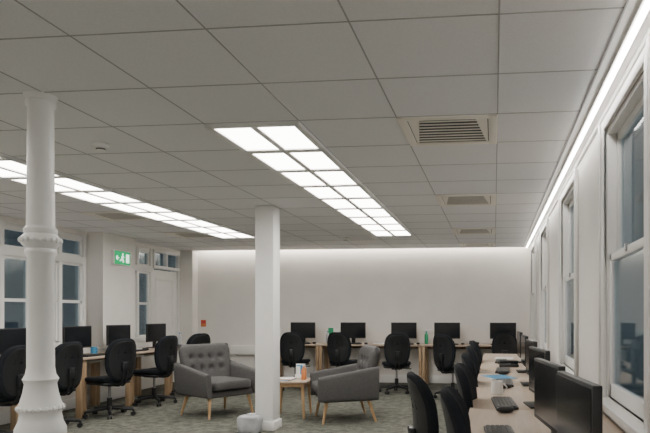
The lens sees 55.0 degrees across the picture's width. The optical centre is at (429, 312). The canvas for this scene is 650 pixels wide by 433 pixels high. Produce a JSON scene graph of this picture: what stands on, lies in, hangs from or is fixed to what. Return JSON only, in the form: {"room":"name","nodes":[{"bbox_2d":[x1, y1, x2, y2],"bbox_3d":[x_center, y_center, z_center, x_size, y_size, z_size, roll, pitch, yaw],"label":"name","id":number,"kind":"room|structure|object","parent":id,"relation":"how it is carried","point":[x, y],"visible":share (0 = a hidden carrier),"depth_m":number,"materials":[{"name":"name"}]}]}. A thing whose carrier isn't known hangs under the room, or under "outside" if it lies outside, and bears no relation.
{"room":"computer lab","nodes":[
{"label":"computer lab","id":0,"kind":"room"},
{"bbox_2d":[0,153,11,159],"bbox_3d":[-3.451,-1.157,4.284,0.600,0.023,0.600,0,0,6],"label":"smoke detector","id":1,"kind":"object","parent":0,"point":[2,156],"depth_m":4.50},
{"bbox_2d":[0,215,197,412],"bbox_3d":[-5.354,0.055,4.886,0.430,2.450,13.600,0,0,6],"label":"wall","id":2,"kind":"structure","parent":0,"point":[110,288],"depth_m":9.13,"materials":[{"name":"paint"}]},
{"bbox_2d":[0,220,85,346],"bbox_3d":[-5.169,-0.315,7.315,0.110,1.590,3.030,0,0,6],"label":"window","id":3,"kind":"structure","parent":2,"relation":"in","point":[70,259],"depth_m":8.26,"materials":[{"name":"white paint"}]},
{"bbox_2d":[0,388,124,424],"bbox_3d":[-5.240,1.210,3.819,0.020,0.140,11.500,0,0,6],"label":"baseboard","id":4,"kind":"structure","parent":2,"relation":"attached to","point":[117,393],"depth_m":8.21,"materials":[{"name":"white paint"}]},
{"bbox_2d":[111,250,129,265],"bbox_3d":[-4.651,-0.828,9.197,0.066,0.215,0.400,0,0,6],"label":"exit sign","id":5,"kind":"object","parent":2,"relation":"attached to","point":[118,257],"visible":1,"depth_m":9.14,"materials":[{"name":"green plastic"}]},
{"bbox_2d":[135,246,152,341],"bbox_3d":[-4.878,-0.315,10.080,0.110,1.590,0.910,0,0,6],"label":"window","id":6,"kind":"structure","parent":2,"relation":"in","point":[143,256],"depth_m":10.33,"materials":[{"name":"white paint"}]},
{"bbox_2d":[153,269,179,385],"bbox_3d":[-4.774,0.255,10.999,0.125,2.050,0.910,0,0,6],"label":"door","id":7,"kind":"structure","parent":2,"relation":"in","point":[166,284],"depth_m":11.10,"materials":[{"name":"white paint"}]},
{"bbox_2d":[153,249,179,270],"bbox_3d":[-4.781,-0.945,11.005,0.110,0.330,0.890,0,0,6],"label":"window","id":8,"kind":"structure","parent":2,"relation":"in","point":[162,260],"depth_m":10.97,"materials":[{"name":"white paint"}]},
{"bbox_2d":[0,382,457,432],"bbox_3d":[-2.109,1.380,4.571,7.050,0.200,14.050,0,0,6],"label":"floor","id":9,"kind":"structure","parent":0,"point":[393,411],"depth_m":7.54,"materials":[{"name":"carpet"}]},
{"bbox_2d":[0,345,25,432],"bbox_3d":[-4.248,0.796,5.927,0.616,0.968,0.590,0,0,1],"label":"office chair","id":10,"kind":"object","parent":9,"relation":"on","point":[13,359],"visible":0.81,"depth_m":5.83,"materials":[{"name":"fabric"}]},
{"bbox_2d":[10,402,18,430],"bbox_3d":[-4.662,0.915,5.970,0.620,0.730,0.998,0,0,6],"label":"office desk","id":11,"kind":"object","parent":9,"relation":"on","point":[14,415],"visible":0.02,"depth_m":6.39,"materials":[{"name":"laminate"}]},
{"bbox_2d":[13,90,66,432],"bbox_3d":[-2.098,0.055,3.287,0.249,2.450,0.249,0,0,-35],"label":"column","id":12,"kind":"structure","parent":9,"relation":"on","point":[40,407],"depth_m":3.23,"materials":[{"name":"white paint"}]},
{"bbox_2d":[55,341,82,427],"bbox_3d":[-4.164,0.796,6.721,0.616,0.968,0.590,0,0,16],"label":"office chair","id":13,"kind":"object","parent":9,"relation":"on","point":[68,355],"visible":0.66,"depth_m":6.62,"materials":[{"name":"fabric"}]},
{"bbox_2d":[76,358,84,418],"bbox_3d":[-4.557,0.915,6.965,0.620,0.730,0.998,0,0,6],"label":"office desk","id":14,"kind":"object","parent":9,"relation":"on","point":[80,388],"visible":0.12,"depth_m":7.38,"materials":[{"name":"laminate"}]},
{"bbox_2d":[0,328,25,354],"bbox_3d":[-4.656,0.359,6.836,0.170,0.380,0.460,0,0,12],"label":"computer monitor","id":15,"kind":"object","parent":14,"relation":"on","point":[9,337],"visible":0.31,"depth_m":6.76,"materials":[{"name":"black plastic"}]},
{"bbox_2d":[83,353,131,414],"bbox_3d":[-4.452,0.915,7.959,0.620,0.730,0.998,0,0,6],"label":"office desk","id":16,"kind":"object","parent":9,"relation":"on","point":[93,360],"visible":0.22,"depth_m":8.38,"materials":[{"name":"laminate"}]},
{"bbox_2d":[62,326,91,354],"bbox_3d":[-4.549,0.359,7.850,0.170,0.380,0.460,0,0,12],"label":"computer monitor","id":17,"kind":"object","parent":16,"relation":"on","point":[83,334],"visible":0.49,"depth_m":7.85,"materials":[{"name":"black plastic"}]},
{"bbox_2d":[83,353,104,356],"bbox_3d":[-4.306,0.538,7.823,0.130,0.021,0.420,0,0,6],"label":"keyboard","id":18,"kind":"object","parent":16,"relation":"on","point":[97,354],"visible":0.86,"depth_m":7.76,"materials":[{"name":"black plastic"}]},
{"bbox_2d":[90,347,98,353],"bbox_3d":[-4.553,0.504,8.266,0.099,0.090,0.080,0,0,39],"label":"coffee mug","id":19,"kind":"object","parent":16,"relation":"on","point":[93,350],"visible":0.98,"depth_m":8.24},
{"bbox_2d":[82,338,135,419],"bbox_3d":[-3.974,0.796,7.575,0.616,0.968,0.590,0,0,26],"label":"office chair","id":20,"kind":"object","parent":9,"relation":"on","point":[120,354],"visible":1,"depth_m":7.42,"materials":[{"name":"fabric"}]},
{"bbox_2d":[97,348,169,404],"bbox_3d":[-4.348,0.915,8.954,0.620,0.730,0.998,0,0,6],"label":"office desk","id":21,"kind":"object","parent":9,"relation":"on","point":[135,379],"visible":0.21,"depth_m":9.34,"materials":[{"name":"laminate"}]},
{"bbox_2d":[106,325,130,345],"bbox_3d":[-4.458,0.359,8.715,0.170,0.380,0.460,0,0,12],"label":"computer monitor","id":22,"kind":"object","parent":21,"relation":"on","point":[113,332],"visible":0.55,"depth_m":8.65,"materials":[{"name":"black plastic"}]},
{"bbox_2d":[132,335,177,406],"bbox_3d":[-3.869,0.796,8.570,0.616,0.968,0.590,0,0,18],"label":"office chair","id":23,"kind":"object","parent":9,"relation":"on","point":[166,348],"visible":0.98,"depth_m":8.43,"materials":[{"name":"fabric"}]},
{"bbox_2d":[139,347,178,394],"bbox_3d":[-4.243,0.915,9.948,0.620,0.730,0.998,0,0,6],"label":"office desk","id":24,"kind":"object","parent":9,"relation":"on","point":[171,375],"visible":0.17,"depth_m":9.48,"materials":[{"name":"laminate"}]},
{"bbox_2d":[146,323,165,347],"bbox_3d":[-4.357,0.359,9.680,0.170,0.380,0.460,0,0,12],"label":"computer monitor","id":25,"kind":"object","parent":24,"relation":"on","point":[154,333],"visible":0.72,"depth_m":9.64,"materials":[{"name":"black plastic"}]},
{"bbox_2d":[177,332,181,344],"bbox_3d":[-4.163,0.436,10.141,0.066,0.225,0.066,0,0,6],"label":"water bottle","id":26,"kind":"object","parent":24,"relation":"on","point":[179,337],"visible":0.73,"depth_m":10.12,"materials":[{"name":"plastic"}]},
{"bbox_2d":[170,333,210,396],"bbox_3d":[-3.738,0.796,9.540,0.616,0.968,0.590,0,0,36],"label":"office chair","id":27,"kind":"object","parent":9,"relation":"on","point":[199,338],"visible":0.18,"depth_m":9.35,"materials":[{"name":"fabric"}]},
{"bbox_2d":[174,343,254,419],"bbox_3d":[-2.703,0.841,7.736,0.782,0.886,0.803,0,0,38],"label":"upholstered armchair","id":28,"kind":"object","parent":9,"relation":"on","point":[207,371],"visible":0.98,"depth_m":7.66,"materials":[{"name":"grey fabric"}]},
{"bbox_2d":[237,413,262,432],"bbox_3d":[-1.929,1.175,6.528,0.252,0.210,0.179,0,0,2],"label":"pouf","id":29,"kind":"object","parent":9,"relation":"on","point":[249,422],"visible":1,"depth_m":6.45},
{"bbox_2d":[255,206,281,430],"bbox_3d":[-1.795,0.055,6.745,0.240,2.450,0.240,0,0,6],"label":"square column","id":30,"kind":"structure","parent":9,"relation":"on","point":[267,218],"depth_m":6.64,"materials":[{"name":"white paint"}]},
{"bbox_2d":[280,332,309,390],"bbox_3d":[-2.269,0.796,10.267,0.590,0.968,0.616,0,0,1],"label":"office chair","id":31,"kind":"object","parent":9,"relation":"on","point":[292,344],"visible":0.86,"depth_m":10.01,"materials":[{"name":"fabric"}]},
{"bbox_2d":[280,377,311,418],"bbox_3d":[-1.717,1.053,7.581,0.460,0.456,0.460,0,0,1],"label":"coffee table","id":32,"kind":"object","parent":9,"relation":"on","point":[293,383],"visible":0.54,"depth_m":7.39,"materials":[{"name":"laminate"}]},
{"bbox_2d":[280,377,296,380],"bbox_3d":[-1.825,0.812,7.512,0.336,0.023,0.271,0,0,16],"label":"magazine stack","id":33,"kind":"object","parent":32,"relation":"on","point":[281,378],"visible":0.57,"depth_m":7.46,"materials":[{"name":"paper"}]},
{"bbox_2d":[295,364,304,377],"bbox_3d":[-1.642,0.734,7.719,0.120,0.180,0.070,0,0,6],"label":"holder","id":34,"kind":"object","parent":32,"relation":"on","point":[299,367],"visible":0.48,"depth_m":7.71,"materials":[{"name":"paper"}]},
{"bbox_2d":[301,365,306,379],"bbox_3d":[-1.560,0.732,7.544,0.064,0.185,0.064,0,0,6],"label":"juice bottle","id":35,"kind":"object","parent":32,"relation":"on","point":[303,371],"visible":1,"depth_m":7.52,"materials":[{"name":"plastic"}]},
{"bbox_2d":[280,343,326,376],"bbox_3d":[-2.373,0.915,11.049,0.908,0.730,0.650,0,0,6],"label":"office desk","id":36,"kind":"object","parent":9,"relation":"on","point":[311,346],"visible":0.22,"depth_m":11.24,"materials":[{"name":"laminate"}]},
{"bbox_2d":[291,322,315,342],"bbox_3d":[-2.311,0.359,11.117,0.460,0.380,0.170,0,0,6],"label":"computer monitor","id":37,"kind":"object","parent":36,"relation":"on","point":[306,329],"visible":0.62,"depth_m":11.09,"materials":[{"name":"black plastic"}]},
{"bbox_2d":[327,332,357,366],"bbox_3d":[-1.442,0.796,10.201,0.590,0.968,0.616,0,0,14],"label":"office chair","id":38,"kind":"object","parent":9,"relation":"on","point":[338,343],"visible":0.72,"depth_m":9.93,"materials":[{"name":"fabric"}]},
{"bbox_2d":[310,344,379,424],"bbox_3d":[-1.016,0.841,7.374,0.781,0.886,0.803,0,0,-18],"label":"upholstered armchair","id":39,"kind":"object","parent":9,"relation":"on","point":[359,381],"visible":1,"depth_m":7.06,"materials":[{"name":"grey fabric"}]},
{"bbox_2d":[318,343,372,369],"bbox_3d":[-1.468,0.915,10.954,0.908,0.730,0.650,0,0,6],"label":"office desk","id":40,"kind":"object","parent":9,"relation":"on","point":[321,346],"visible":0.24,"depth_m":10.74,"materials":[{"name":"laminate"}]},
{"bbox_2d":[341,322,365,342],"bbox_3d":[-1.386,0.359,11.020,0.460,0.380,0.170,0,0,6],"label":"computer monitor","id":41,"kind":"object","parent":40,"relation":"on","point":[354,330],"visible":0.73,"depth_m":10.99,"materials":[{"name":"black plastic"}]},
{"bbox_2d":[379,333,410,394],"bbox_3d":[-0.537,0.796,9.804,0.590,0.968,0.616,0,0,-6],"label":"office chair","id":42,"kind":"object","parent":9,"relation":"on","point":[396,345],"visible":0.99,"depth_m":9.55,"materials":[{"name":"fabric"}]},
{"bbox_2d":[371,343,424,377],"bbox_3d":[-0.563,0.915,10.858,0.908,0.730,0.650,0,0,6],"label":"office desk","id":43,"kind":"object","parent":9,"relation":"on","point":[414,346],"visible":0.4,"depth_m":10.52,"materials":[{"name":"laminate"}]},
{"bbox_2d":[391,322,416,337],"bbox_3d":[-0.466,0.359,10.924,0.460,0.380,0.170,0,0,6],"label":"computer monitor","id":44,"kind":"object","parent":43,"relation":"on","point":[408,328],"visible":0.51,"depth_m":10.89,"materials":[{"name":"black plastic"}]},
{"bbox_2d":[407,372,438,432],"bbox_3d":[0.185,0.796,3.247,0.616,0.968,0.590,0,0,-10],"label":"office chair","id":45,"kind":"object","parent":9,"relation":"on","point":[424,408],"visible":1,"depth_m":3.06,"materials":[{"name":"fabric"}]},
{"bbox_2d":[433,334,457,398],"bbox_3d":[0.341,0.796,9.210,0.590,0.968,0.616,0,0,41],"label":"office chair","id":46,"kind":"object","parent":9,"relation":"on","point":[444,350],"visible":0.69,"depth_m":8.98,"materials":[{"name":"fabric"}]},
{"bbox_2d":[422,343,469,383],"bbox_3d":[0.342,0.915,10.763,0.908,0.730,0.650,0,0,6],"label":"office desk","id":47,"kind":"object","parent":9,"relation":"on","point":[429,346],"visible":0.31,"depth_m":10.86,"materials":[{"name":"laminate"}]},
{"bbox_2d":[434,322,459,338],"bbox_3d":[0.305,0.359,10.842,0.460,0.380,0.170,0,0,6],"label":"computer monitor","id":48,"kind":"object","parent":47,"relation":"on","point":[452,330],"visible":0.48,"depth_m":10.81,"materials":[{"name":"black plastic"}]},
{"bbox_2d":[440,386,470,432],"bbox_3d":[0.350,0.796,2.527,0.616,0.968,0.590,0,0,4],"label":"office chair","id":49,"kind":"object","parent":9,"relation":"on","point":[456,415],"visible":1,"depth_m":2.42,"materials":[{"name":"fabric"}]},
{"bbox_2d":[454,363,476,412],"bbox_3d":[0.456,0.796,3.723,0.616,0.968,0.590,0,0,8],"label":"office chair","id":50,"kind":"object","parent":9,"relation":"on","point":[466,384],"visible":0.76,"depth_m":3.61,"materials":[{"name":"fabric"}]},
{"bbox_2d":[461,353,477,386],"bbox_3d":[0.550,0.796,4.718,0.616,0.968,0.590,0,0,4],"label":"office chair","id":51,"kind":"object","parent":9,"relation":"on","point":[466,358],"visible":0.23,"depth_m":4.58,"materials":[{"name":"fabric"}]},
{"bbox_2d":[466,346,479,377],"bbox_3d":[0.650,0.796,5.764,0.616,0.968,0.590,0,0,6],"label":"office chair","id":52,"kind":"object","parent":9,"relation":"on","point":[470,350],"visible":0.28,"depth_m":5.64,"materials":[{"name":"fabric"}]},
{"bbox_2d":[470,340,481,365],"bbox_3d":[0.755,0.796,6.859,0.616,0.968,0.590,0,0,9],"label":"office chair","id":53,"kind":"object","parent":9,"relation":"on","point":[473,343],"visible":0.17,"depth_m":6.96,"materials":[{"name":"fabric"}]},
{"bbox_2d":[478,343,491,350],"bbox_3d":[1.247,0.915,10.668,0.908,0.730,0.650,0,0,6],"label":"office desk","id":54,"kind":"object","parent":9,"relation":"on","point":[483,346],"visible":0.02,"depth_m":10.82,"materials":[{"name":"laminate"}]},
{"bbox_2d":[490,323,515,338],"bbox_3d":[1.285,0.359,10.740,0.460,0.380,0.170,0,0,6],"label":"computer monitor","id":55,"kind":"object","parent":54,"relation":"on","point":[495,328],"visible":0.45,"depth_m":10.71,"materials":[{"name":"black plastic"}]},
{"bbox_2d":[482,354,520,360],"bbox_3d":[1.034,0.915,7.634,0.740,0.730,1.198,0,0,6],"label":"office desk","id":56,"kind":"object","parent":9,"relation":"on","point":[491,357],"visible":0.15,"depth_m":7.71,"materials":[{"name":"laminate"}]},
{"bbox_2d":[495,357,512,359],"bbox_3d":[0.893,0.545,7.347,0.233,0.008,0.312,0,0,12],"label":"paper stack","id":57,"kind":"object","parent":56,"relation":"on","point":[507,358],"visible":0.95,"depth_m":7.26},
{"bbox_2d":[470,385,533,409],"bbox_3d":[0.657,0.915,4.053,0.740,0.730,1.198,0,0,6],"label":"office desk","id":58,"kind":"object","parent":9,"relation":"on","point":[519,394],"visible":0.12,"depth_m":4.02,"materials":[{"name":"laminate"}]},
{"bbox_2d":[491,380,506,394],"bbox_3d":[0.461,0.504,4.119,0.099,0.090,0.080,0,0,39],"label":"coffee mug","id":59,"kind":"object","parent":58,"relation":"on","point":[496,385],"visible":1,"depth_m":4.09,"materials":[{"name":"ceramic"}]},
{"bbox_2d":[491,396,518,409],"bbox_3d":[0.445,0.538,3.663,0.130,0.021,0.420,0,0,2],"label":"keyboard","id":60,"kind":"object","parent":58,"relation":"on","point":[498,401],"visible":0.96,"depth_m":3.64,"materials":[{"name":"black plastic"}]},
{"bbox_2d":[523,346,549,408],"bbox_3d":[0.655,0.379,3.603,0.170,0.340,0.460,0,0,-2],"label":"computer monitor","id":61,"kind":"object","parent":58,"relation":"on","point":[534,352],"visible":0.37,"depth_m":3.68,"materials":[{"name":"black plastic"}]},
{"bbox_2d":[480,360,525,369],"bbox_3d":[0.908,0.915,6.440,0.740,0.730,1.198,0,0,6],"label":"office desk","id":62,"kind":"object","parent":9,"relation":"on","point":[486,364],"visible":0.17,"depth_m":6.27,"materials":[{"name":"laminate"}]},
{"bbox_2d":[499,360,518,366],"bbox_3d":[0.808,0.519,6.250,0.200,0.060,0.180,0,0,6],"label":"keyboard","id":63,"kind":"object","parent":62,"relation":"on","point":[502,363],"visible":0.99,"depth_m":6.27,"materials":[{"name":"black plastic"}]},
{"bbox_2d":[517,331,522,362],"bbox_3d":[1.009,0.379,6.782,0.170,0.340,0.460,0,0,4],"label":"computer monitor","id":64,"kind":"object","parent":62,"relation":"on","point":[519,333],"visible":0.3,"depth_m":6.67,"materials":[{"name":"black plastic"}]},
{"bbox_2d":[478,370,528,384],"bbox_3d":[0.783,0.915,5.247,0.740,0.730,1.198,0,0,6],"label":"office desk","id":65,"kind":"object","parent":9,"relation":"on","point":[521,377],"visible":0.17,"depth_m":5.28,"materials":[{"name":"laminate"}]},
{"bbox_2d":[481,375,516,379],"bbox_3d":[0.585,0.545,5.187,0.233,0.008,0.312,0,0,-14],"label":"paper stack","id":66,"kind":"object","parent":65,"relation":"on","point":[492,377],"visible":0.93,"depth_m":5.20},
{"bbox_2d":[495,367,509,372],"bbox_3d":[0.685,0.538,5.750,0.130,0.021,0.420,0,0,8],"label":"keyboard","id":67,"kind":"object","parent":65,"relation":"on","point":[497,368],"visible":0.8,"depth_m":5.75,"materials":[{"name":"black plastic"}]},
{"bbox_2d":[498,370,508,373],"bbox_3d":[0.653,0.531,5.452,0.100,0.036,0.060,0,0,4],"label":"computer mouse","id":68,"kind":"object","parent":65,"relation":"on","point":[500,371],"visible":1,"depth_m":5.43,"materials":[{"name":"black plastic"}]},
{"bbox_2d":[496,378,513,386],"bbox_3d":[0.577,0.538,4.726,0.130,0.021,0.420,0,0,6],"label":"keyboard","id":69,"kind":"object","parent":65,"relation":"on","point":[505,380],"visible":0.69,"depth_m":4.77,"materials":[{"name":"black plastic"}]},
{"bbox_2d":[516,335,527,372],"bbox_3d":[0.894,0.379,5.688,0.170,0.340,0.460,0,0,4],"label":"computer monitor","id":70,"kind":"object","parent":65,"relation":"on","point":[523,337],"visible":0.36,"depth_m":5.62,"materials":[{"name":"black plastic"}]},
{"bbox_2d":[520,339,536,385],"bbox_3d":[0.787,0.379,4.664,0.170,0.340,0.460,0,0,2],"label":"computer monitor","id":71,"kind":"object","parent":65,"relation":"on","point":[529,342],"visible":0.25,"depth_m":4.71,"materials":[{"name":"black plastic"}]},
{"bbox_2d":[492,332,516,353],"bbox_3d":[1.224,0.796,10.021,0.590,0.968,0.616,0,0,6],"label":"office chair","id":72,"kind":"object","parent":9,"relation":"on","point":[502,343],"visible":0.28,"depth_m":9.75,"materials":[{"name":"fabric"}]},
{"bbox_2d":[469,409,624,432],"bbox_3d":[0.532,0.915,2.860,0.740,0.730,1.198,0,0,6],"label":"office desk","id":73,"kind":"object","parent":9,"relation":"on","point":[521,421],"visible":0.41,"depth_m":3.09,"materials":[{"name":"laminate"}]},
{"bbox_2d":[484,425,513,432],"bbox_3d":[0.312,0.538,2.682,0.130,0.021,0.420,0,0,2],"label":"keyboard","id":74,"kind":"object","parent":73,"relation":"on","point":[493,428],"visible":1,"depth_m":2.79,"materials":[{"name":"black plastic"}]},
{"bbox_2d":[496,406,513,412],"bbox_3d":[0.414,0.531,3.365,0.100,0.036,0.060,0,0,-2],"label":"computer mouse","id":75,"kind":"object","parent":73,"relation":"on","point":[503,409],"visible":1,"depth_m":3.34,"materials":[{"name":"black plastic"}]},
{"bbox_2d":[534,358,565,432],"bbox_3d":[0.522,0.379,2.622,0.170,0.340,0.460,0,0,-2],"label":"computer monitor","id":76,"kind":"object","parent":73,"relation":"on","point":[545,371],"visible":0.75,"depth_m":2.59,"materials":[{"name":"black plastic"}]},
{"bbox_3d":[0.406,0.915,1.667,0.740,0.730,1.198,0,0,6],"label":"office desk","id":77,"kind":"object","parent":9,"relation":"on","visible":0},
{"bbox_2d":[557,371,602,432],"bbox_3d":[0.490,0.379,1.982,0.170,0.340,0.460,0,0,-1],"label":"computer monitor","id":78,"kind":"object","parent":77,"relation":"on","point":[579,400],"visible":1,"depth_m":1.91,"materials":[{"name":"black plastic"}]},
{"bbox_2d":[0,0,649,250],"bbox_3d":[-2.111,-1.270,4.546,7.050,0.200,14.000,0,0,6],"label":"ceiling","id":79,"kind":"structure","parent":0,"point":[564,40],"depth_m":3.30,"materials":[{"name":"tile"}]},
{"bbox_2d":[0,157,67,178],"bbox_3d":[-3.388,-1.157,4.881,0.600,0.023,0.600,0,0,6],"label":"ceiling light panel","id":80,"kind":"object","parent":79,"relation":"in","point":[14,167],"depth_m":4.91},
{"bbox_2d":[5,175,111,191],"bbox_3d":[-3.326,-1.157,5.478,0.600,0.023,0.600,0,0,6],"label":"ceiling light panel","id":81,"kind":"object","parent":79,"relation":"in","point":[69,183],"depth_m":5.49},
{"bbox_2d":[91,141,109,151],"bbox_3d":[-2.272,-1.143,4.211,0.120,0.055,0.120,0,0,6],"label":"smoke detector","id":82,"kind":"object","parent":79,"relation":"attached to","point":[99,146],"visible":1,"depth_m":4.18,"materials":[{"name":"white paint"}]},
{"bbox_2d":[55,189,147,203],"bbox_3d":[-3.263,-1.157,6.074,0.600,0.023,0.600,0,0,6],"label":"ceiling light panel","id":83,"kind":"object","parent":79,"relation":"in","point":[114,196],"depth_m":6.08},
{"bbox_2d":[79,211,150,220],"bbox_3d":[-3.734,-1.164,7.330,0.600,0.011,0.600,0,0,6],"label":"ceiling air vent","id":84,"kind":"object","parent":79,"relation":"in","point":[117,215],"depth_m":7.32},
{"bbox_2d":[96,201,177,212],"bbox_3d":[-3.200,-1.157,6.671,0.600,0.023,0.600,0,0,6],"label":"ceiling light panel","id":85,"kind":"object","parent":79,"relation":"in","point":[150,207],"depth_m":6.68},
{"bbox_2d":[129,211,202,220],"bbox_3d":[-3.138,-1.157,7.268,0.600,0.023,0.600,0,0,6],"label":"ceiling light panel","id":86,"kind":"object","parent":79,"relation":"in","point":[163,216],"depth_m":7.31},
{"bbox_2d":[164,232,216,237],"bbox_3d":[-3.546,-1.164,9.121,0.600,0.011,0.600,0,0,6],"label":"ceiling air vent","id":87,"kind":"object","parent":79,"relation":"in","point":[179,234],"depth_m":9.11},
{"bbox_2d":[159,219,223,227],"bbox_3d":[-3.075,-1.157,7.864,0.600,0.023,0.600,0,0,6],"label":"ceiling light panel","id":88,"kind":"object","parent":79,"relation":"in","point":[186,223],"depth_m":7.88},
{"bbox_2d":[184,226,242,232],"bbox_3d":[-3.012,-1.157,8.461,0.600,0.023,0.600,0,0,6],"label":"ceiling light panel","id":89,"kind":"object","parent":79,"relation":"in","point":[225,229],"depth_m":8.47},
{"bbox_2d":[203,232,254,238],"bbox_3d":[-2.949,-1.157,9.058,0.600,0.023,0.600,0,0,6],"label":"ceiling light panel","id":90,"kind":"object","parent":79,"relation":"in","point":[219,235],"depth_m":9.09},
{"bbox_2d":[204,121,325,152],"bbox_3d":[-1.064,-1.157,4.033,0.600,0.023,0.600,0,0,6],"label":"ceiling light panel","id":91,"kind":"object","parent":79,"relation":"in","point":[275,136],"depth_m":3.98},
{"bbox_2d":[245,148,345,171],"bbox_3d":[-1.002,-1.157,4.630,0.600,0.023,0.600,0,0,6],"label":"ceiling light panel","id":92,"kind":"object","parent":79,"relation":"in","point":[322,160],"depth_m":4.62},
{"bbox_2d":[0,0,628,250],"bbox_3d":[-2.242,-1.169,4.489,6.402,0.005,13.460,0,0,6],"label":"grid","id":93,"kind":"object","parent":79,"relation":"attached to","point":[627,1],"visible":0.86,"depth_m":3.42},
{"bbox_2d":[275,168,361,186],"bbox_3d":[-0.939,-1.157,5.227,0.600,0.023,0.600,0,0,6],"label":"ceiling light panel","id":94,"kind":"object","parent":79,"relation":"in","point":[335,177],"depth_m":5.24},
{"bbox_2d":[298,183,374,198],"bbox_3d":[-0.876,-1.157,5.823,0.600,0.023,0.600,0,0,6],"label":"ceiling light panel","id":95,"kind":"object","parent":79,"relation":"in","point":[328,192],"depth_m":5.85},
{"bbox_2d":[317,196,385,208],"bbox_3d":[-0.813,-1.157,6.420,0.600,0.023,0.600,0,0,6],"label":"ceiling light panel","id":96,"kind":"object","parent":79,"relation":"in","point":[360,203],"depth_m":6.44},
{"bbox_2d":[333,207,394,217],"bbox_3d":[-0.751,-1.157,7.017,0.600,0.023,0.600,0,0,6],"label":"ceiling light panel","id":97,"kind":"object","parent":79,"relation":"in","point":[383,212],"depth_m":7.03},
{"bbox_2d":[347,216,401,224],"bbox_3d":[-0.688,-1.157,7.614,0.600,0.023,0.600,0,0,6],"label":"ceiling light panel","id":98,"kind":"object","parent":79,"relation":"in","point":[366,220],"depth_m":7.62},
{"bbox_2d":[358,223,408,230],"bbox_3d":[-0.625,-1.157,8.210,0.600,0.023,0.600,0,0,6],"label":"ceiling light panel","id":99,"kind":"object","parent":79,"relation":"in","point":[389,227],"depth_m":8.25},
{"bbox_2d":[367,230,413,235],"bbox_3d":[-0.562,-1.157,8.807,0.600,0.023,0.600,0,0,6],"label":"ceiling light panel","id":100,"kind":"object","parent":79,"relation":"in","point":[375,233],"depth_m":8.87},
{"bbox_2d":[397,114,497,145],"bbox_3d":[0.129,-1.164,3.908,0.600,0.011,0.600,0,0,6],"label":"ceiling air vent","id":101,"kind":"object","parent":79,"relation":"in","point":[454,129],"depth_m":3.87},
{"bbox_2d":[435,194,495,205],"bbox_3d":[0.380,-1.164,6.295,0.600,0.011,0.600,0,0,6],"label":"ceiling air vent","id":102,"kind":"object","parent":79,"relation":"in","point":[453,199],"depth_m":6.27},
{"bbox_2d":[452,228,495,234],"bbox_3d":[0.631,-1.164,8.682,0.600,0.011,0.600,0,0,6],"label":"ceiling air vent","id":103,"kind":"object","parent":79,"relation":"in","point":[457,231],"depth_m":8.64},
{"bbox_2d":[459,243,494,247],"bbox_3d":[0.819,-1.164,10.472,0.600,0.011,0.600,0,0,6],"label":"ceiling air vent","id":104,"kind":"object","parent":79,"relation":"in","point":[463,245],"depth_m":10.47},
{"bbox_2d":[525,0,649,247],"bbox_3d":[1.010,-1.158,4.167,0.042,0.024,13.300,0,0,6],"label":"recessed light","id":105,"kind":"object","parent":79,"relation":"in","point":[643,9],"visible":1,"depth_m":3.13,"materials":[{"name":"white glowing light-emitting diffuser"}]},
{"bbox_2d":[197,247,529,375],"bbox_3d":[-1.390,-0.005,11.408,7.050,2.570,0.200,0,0,6],"label":"wall","id":106,"kind":"structure","parent":0,"point":[473,288],"depth_m":11.27,"materials":[{"name":"paint"}]},
{"bbox_2d":[201,320,205,326],"bbox_3d":[-4.310,0.195,11.608,0.100,0.130,0.010,0,0,6],"label":"notice","id":107,"kind":"object","parent":106,"relation":"attached to","point":[203,322],"visible":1,"depth_m":11.60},
{"bbox_2d":[229,345,254,355],"bbox_3d":[-3.420,0.704,11.470,0.700,0.193,0.100,0,0,6],"label":"heater","id":108,"kind":"object","parent":106,"relation":"attached to","point":[234,350],"visible":0.72,"depth_m":11.43,"materials":[{"name":"white paint"}]},
{"bbox_2d":[283,374,456,382],"bbox_3d":[-1.312,1.210,11.289,6.230,0.140,0.020,0,0,6],"label":"baseboard","id":109,"kind":"structure","parent":106,"relation":"attached to","point":[382,378],"depth_m":11.19,"materials":[{"name":"white paint"}]},
{"bbox_2d":[424,329,431,333],"bbox_3d":[-0.034,0.337,11.158,0.146,0.086,0.014,0,0,6],"label":"wall socket","id":110,"kind":"object","parent":106,"relation":"attached to","point":[429,331],"visible":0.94,"depth_m":11.15,"materials":[{"name":"white paint"}]},
{"bbox_2d":[532,70,643,432],"bbox_3d":[1.245,0.055,4.193,0.300,2.450,13.600,0,0,6],"label":"wall","id":111,"kind":"structure","parent":0,"point":[587,168],"depth_m":4.41,"materials":[{"name":"paint"}]},
{"bbox_2d":[530,241,535,340],"bbox_3d":[1.742,-0.292,9.998,0.205,1.655,1.210,0,0,6],"label":"window","id":112,"kind":"structure","parent":111,"relation":"in","point":[532,253],"depth_m":10.45,"materials":[{"name":"white paint"}]},
{"bbox_2d":[539,219,548,349],"bbox_3d":[1.513,-0.292,7.815,0.205,1.655,1.220,0,0,6],"label":"window","id":113,"kind":"structure","parent":111,"relation":"in","point":[543,239],"depth_m":8.22,"materials":[{"name":"white paint"}]},
{"bbox_2d":[558,168,578,376],"bbox_3d":[1.249,-0.292,5.309,0.205,1.655,1.220,0,0,6],"label":"window","id":114,"kind":"structure","parent":111,"relation":"in","point":[568,208],"depth_m":5.69,"materials":[{"name":"white paint"}]},
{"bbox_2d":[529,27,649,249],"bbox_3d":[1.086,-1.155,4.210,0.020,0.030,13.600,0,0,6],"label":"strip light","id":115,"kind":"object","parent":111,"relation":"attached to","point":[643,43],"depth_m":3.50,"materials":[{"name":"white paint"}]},
{"bbox_2d":[598,36,649,432],"bbox_3d":[1.012,-0.292,3.051,0.205,1.655,1.220,0,0,6],"label":"window","id":116,"kind":"structure","parent":111,"relation":"in","point":[624,148],"depth_m":3.18,"materials":[{"name":"white paint"}]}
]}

